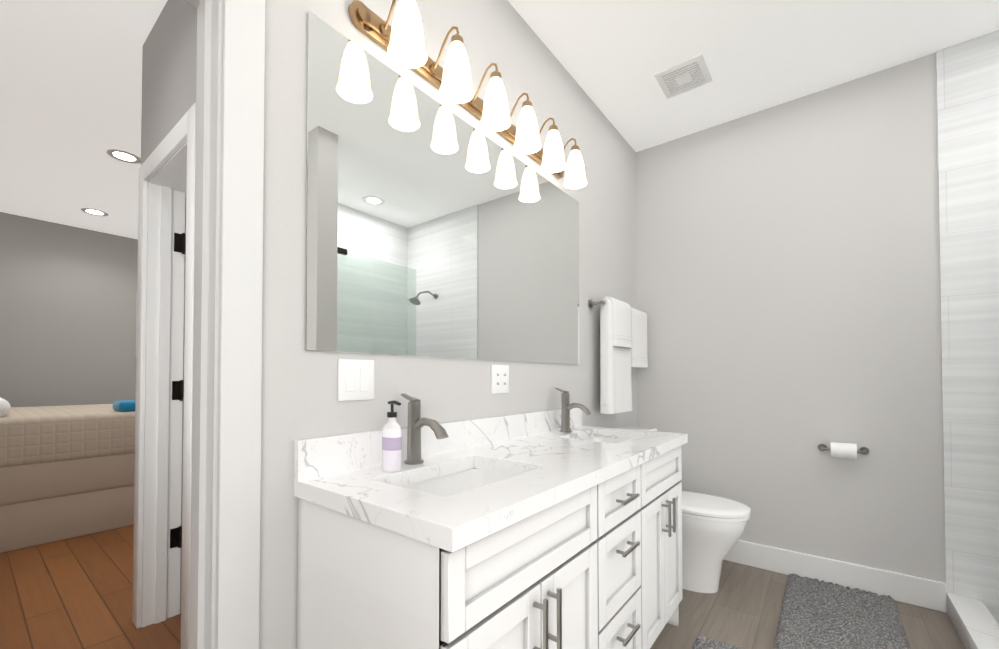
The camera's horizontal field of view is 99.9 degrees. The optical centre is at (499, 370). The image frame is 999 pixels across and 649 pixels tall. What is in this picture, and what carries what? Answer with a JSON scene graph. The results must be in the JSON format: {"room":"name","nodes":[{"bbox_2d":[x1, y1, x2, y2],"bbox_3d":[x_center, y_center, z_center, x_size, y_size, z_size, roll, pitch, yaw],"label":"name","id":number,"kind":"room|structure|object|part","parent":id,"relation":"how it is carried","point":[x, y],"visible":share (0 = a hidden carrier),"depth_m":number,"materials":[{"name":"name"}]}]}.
{"room":"bathroom","nodes":[
{"label":"bathroom","id":0,"kind":"room"},
{"bbox_2d":[0,212,137,406],"bbox_3d":[-4.299,-0.155,4.859,0.140,2.740,5.500,-1,-1,38],"label":"wall","id":1,"kind":"structure","parent":0,"point":[67,315],"depth_m":4.41,"materials":[{"name":"grey paint"}]},
{"bbox_2d":[0,525,180,648],"bbox_3d":[-2.255,1.237,3.244,5.320,0.100,5.780,-1,-1,38],"label":"floor","id":2,"kind":"structure","parent":0,"point":[74,593],"depth_m":2.15,"materials":[{"name":"brown wood"}]},
{"bbox_2d":[0,397,134,552],"bbox_3d":[-3.357,0.570,3.720,1.570,1.250,2.120,-1,-1,38],"label":"bed","id":3,"kind":"object","parent":2,"relation":"on","point":[66,471],"visible":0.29,"depth_m":2.93,"materials":[{"name":"beige fabric"}]},
{"bbox_2d":[141,0,196,164],"bbox_3d":[-1.134,-0.211,1.635,1.405,2.740,0.140,-1,-1,38],"label":"wall","id":4,"kind":"structure","parent":0,"point":[169,58],"depth_m":1.77,"materials":[{"name":"grey paint"}]},
{"bbox_2d":[132,102,195,648],"bbox_3d":[-1.347,0.102,1.785,0.772,2.121,0.159,-1,-1,38],"label":"door frame","id":5,"kind":"structure","parent":4,"relation":"attached to","point":[166,175],"depth_m":1.94,"materials":[{"name":"white painted wood"}]},
{"bbox_2d":[180,193,185,612],"bbox_3d":[-0.583,-0.181,3.373,0.140,2.740,3.280,-1,-1,38],"label":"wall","id":6,"kind":"structure","parent":0,"point":[183,403],"depth_m":2.03,"materials":[{"name":"grey paint"}]},
{"bbox_2d":[259,0,636,648],"bbox_3d":[-0.246,-0.213,1.514,0.146,2.740,4.080,-1,-1,38],"label":"wall","id":7,"kind":"structure","parent":0,"point":[299,391],"depth_m":1.37,"materials":[{"name":"grey paint"}]},
{"bbox_2d":[182,0,264,648],"bbox_3d":[-0.930,0.082,0.635,0.176,2.121,1.002,-1,-1,38],"label":"door frame","id":8,"kind":"structure","parent":7,"relation":"attached to","point":[226,434],"depth_m":0.94,"materials":[{"name":"white wood"}]},
{"bbox_2d":[338,359,373,400],"bbox_3d":[-0.403,0.027,1.189,0.010,0.116,0.116,-1,-1,38],"label":"switch plate","id":9,"kind":"object","parent":7,"relation":"attached to","point":[355,379],"visible":1,"depth_m":1.18,"materials":[{"name":"white plastic"}]},
{"bbox_2d":[294,408,581,479],"bbox_3d":[-0.036,0.234,1.648,0.020,0.100,1.530,-1,-1,38],"label":"backsplash","id":10,"kind":"structure","parent":7,"relation":"attached to","point":[318,456],"depth_m":1.36,"materials":[{"name":"white stone"}]},
{"bbox_3d":[-0.034,-0.482,1.677,0.005,0.885,1.510,-1,-1,38],"label":"mirror","id":11,"kind":"part","parent":7,"relation":"part of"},
{"bbox_2d":[348,0,586,188],"bbox_3d":[0.018,-0.994,1.601,0.190,0.222,1.206,-1,-1,38],"label":"sconce","id":12,"kind":"object","parent":7,"relation":"attached to","point":[401,41],"visible":1,"depth_m":1.40,"materials":[{"name":"white glass"}]},
{"bbox_2d":[491,365,508,393],"bbox_3d":[0.005,0.036,1.714,0.009,0.116,0.116,-1,-1,38],"label":"electrical outlet plate","id":13,"kind":"object","parent":7,"relation":"attached to","point":[499,378],"visible":1,"depth_m":1.71,"materials":[{"name":"white plastic"}]},
{"bbox_2d":[588,296,647,413],"bbox_3d":[0.777,-0.085,2.607,0.134,0.663,0.737,-1,-1,38],"label":"towel rail","id":14,"kind":"object","parent":7,"relation":"attached to","point":[623,338],"visible":1,"depth_m":2.40,"materials":[{"name":"white fabric"}]},
{"bbox_2d":[0,0,998,238],"bbox_3d":[-1.186,-1.617,2.460,8.030,0.100,5.780,-1,-1,38],"label":"ceiling","id":15,"kind":"structure","parent":0,"point":[613,57],"depth_m":2.14,"materials":[{"name":"white paint"}]},
{"bbox_2d":[81,208,108,215],"bbox_3d":[-3.928,-1.536,4.073,0.196,0.006,0.196,-1,-1,38],"label":"recessed light","id":16,"kind":"object","parent":15,"relation":"attached to","point":[91,211],"visible":0.94,"depth_m":4.07,"materials":[{"name":"white"}]},
{"bbox_2d":[106,149,140,163],"bbox_3d":[-2.724,-1.553,3.048,0.196,0.006,0.196,-1,-1,38],"label":"recessed light","id":17,"kind":"object","parent":15,"relation":"attached to","point":[124,156],"visible":0.96,"depth_m":3.04,"materials":[{"name":"white"}]},
{"bbox_2d":[654,53,711,98],"bbox_3d":[0.983,-1.561,2.242,0.236,0.018,0.236,-1,-1,38],"label":"ceiling vent","id":18,"kind":"object","parent":15,"relation":"in","point":[684,76],"visible":1,"depth_m":2.22,"materials":[{"name":"white plastic"}]},
{"bbox_2d":[636,52,944,582],"bbox_3d":[2.059,-0.201,2.217,2.640,2.740,0.140,-1,-1,38],"label":"wall","id":19,"kind":"structure","parent":0,"point":[788,277],"depth_m":2.37,"materials":[{"name":"grey paint"}]},
{"bbox_2d":[723,540,945,612],"bbox_3d":[1.561,1.104,2.484,1.500,0.140,0.015,-1,-1,38],"label":"baseboard","id":20,"kind":"structure","parent":19,"relation":"attached to","point":[917,591],"depth_m":2.23,"materials":[{"name":"white wood"}]},
{"bbox_2d":[818,442,868,458],"bbox_3d":[1.828,0.425,2.232,0.215,0.080,0.101,-1,-1,38],"label":"toilet paper holder","id":21,"kind":"object","parent":19,"relation":"attached to","point":[845,450],"visible":1,"depth_m":2.20,"materials":[{"name":"white paper"}]},
{"bbox_2d":[936,30,998,620],"bbox_3d":[2.549,-0.209,1.740,1.000,2.740,0.012,-1,-1,38],"label":"wall tile","id":22,"kind":"structure","parent":19,"relation":"attached to","point":[967,79],"depth_m":1.98,"materials":[{"name":"white tile"}]},
{"bbox_2d":[650,560,964,648],"bbox_3d":[0.821,1.193,0.660,2.710,0.100,4.080,-1,-1,38],"label":"floor","id":23,"kind":"structure","parent":0,"point":[741,607],"depth_m":1.98,"materials":[{"name":"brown wood"}]},
{"bbox_2d":[294,440,687,648],"bbox_3d":[0.178,0.739,1.472,0.560,0.836,1.510,-1,-1,38],"label":"bathroom vanity","id":24,"kind":"object","parent":23,"relation":"on","point":[537,530],"depth_m":0.98,"materials":[{"name":"white wood"}]},
{"bbox_2d":[294,424,687,543],"bbox_3d":[0.173,0.301,1.484,0.550,0.040,1.530,-1,-1,38],"label":"countertop","id":25,"kind":"structure","parent":24,"relation":"on","point":[372,491],"depth_m":1.02,"materials":[{"name":"white stone"}]},
{"bbox_2d":[382,400,401,471],"bbox_3d":[-0.296,0.179,1.160,0.063,0.193,0.048,-1,-1,38],"label":"soap bottle","id":26,"kind":"object","parent":25,"relation":"on","point":[392,446],"visible":1,"depth_m":1.14,"materials":[{"name":"white plastic"}]},
{"bbox_2d":[401,393,448,464],"bbox_3d":[-0.227,0.173,1.239,0.179,0.207,0.056,-1,-1,38],"label":"faucet","id":27,"kind":"object","parent":25,"relation":"on","point":[416,422],"visible":0.98,"depth_m":1.24,"materials":[{"name":"silver metal"}]},
{"bbox_2d":[394,464,525,495],"bbox_3d":[-0.099,0.377,1.136,0.282,0.148,0.412,-1,-1,38],"label":"sink","id":28,"kind":"object","parent":25,"relation":"in","point":[449,480],"depth_m":1.31,"materials":[{"name":"white ceramic"}]},
{"bbox_2d":[555,388,590,431],"bbox_3d":[0.345,0.186,1.973,0.179,0.207,0.056,-1,-1,38],"label":"faucet","id":29,"kind":"object","parent":25,"relation":"on","point":[566,406],"visible":1,"depth_m":1.98,"materials":[{"name":"silver metal"}]},
{"bbox_2d":[558,432,629,447],"bbox_3d":[0.472,0.390,1.870,0.282,0.148,0.412,-1,-1,38],"label":"sink","id":30,"kind":"object","parent":25,"relation":"in","point":[600,439],"depth_m":2.01,"materials":[{"name":"white ceramic"}]},
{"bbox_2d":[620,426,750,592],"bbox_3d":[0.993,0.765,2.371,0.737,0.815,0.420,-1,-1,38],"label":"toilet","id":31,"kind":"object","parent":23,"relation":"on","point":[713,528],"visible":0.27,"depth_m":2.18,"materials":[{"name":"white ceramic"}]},
{"bbox_2d":[692,634,740,648],"bbox_3d":[0.807,1.139,1.384,0.460,0.028,0.765,-1,-1,38],"label":"area rug","id":32,"kind":"object","parent":23,"relation":"on","point":[702,642],"visible":1,"depth_m":1.74,"materials":[{"name":"grey carpet"}]},
{"bbox_2d":[774,574,909,648],"bbox_3d":[1.543,1.148,1.898,0.450,0.028,0.910,-1,-1,38],"label":"area rug","id":33,"kind":"object","parent":23,"relation":"on","point":[816,614],"visible":1,"depth_m":1.93,"materials":[{"name":"grey carpet"}]},
{"bbox_2d":[947,593,998,648],"bbox_3d":[1.763,1.106,1.428,0.115,0.100,1.400,-1,-1,38],"label":"shower curb","id":34,"kind":"object","parent":23,"relation":"on","point":[975,623],"visible":1,"depth_m":1.79,"materials":[{"name":"stone"}]}
]}

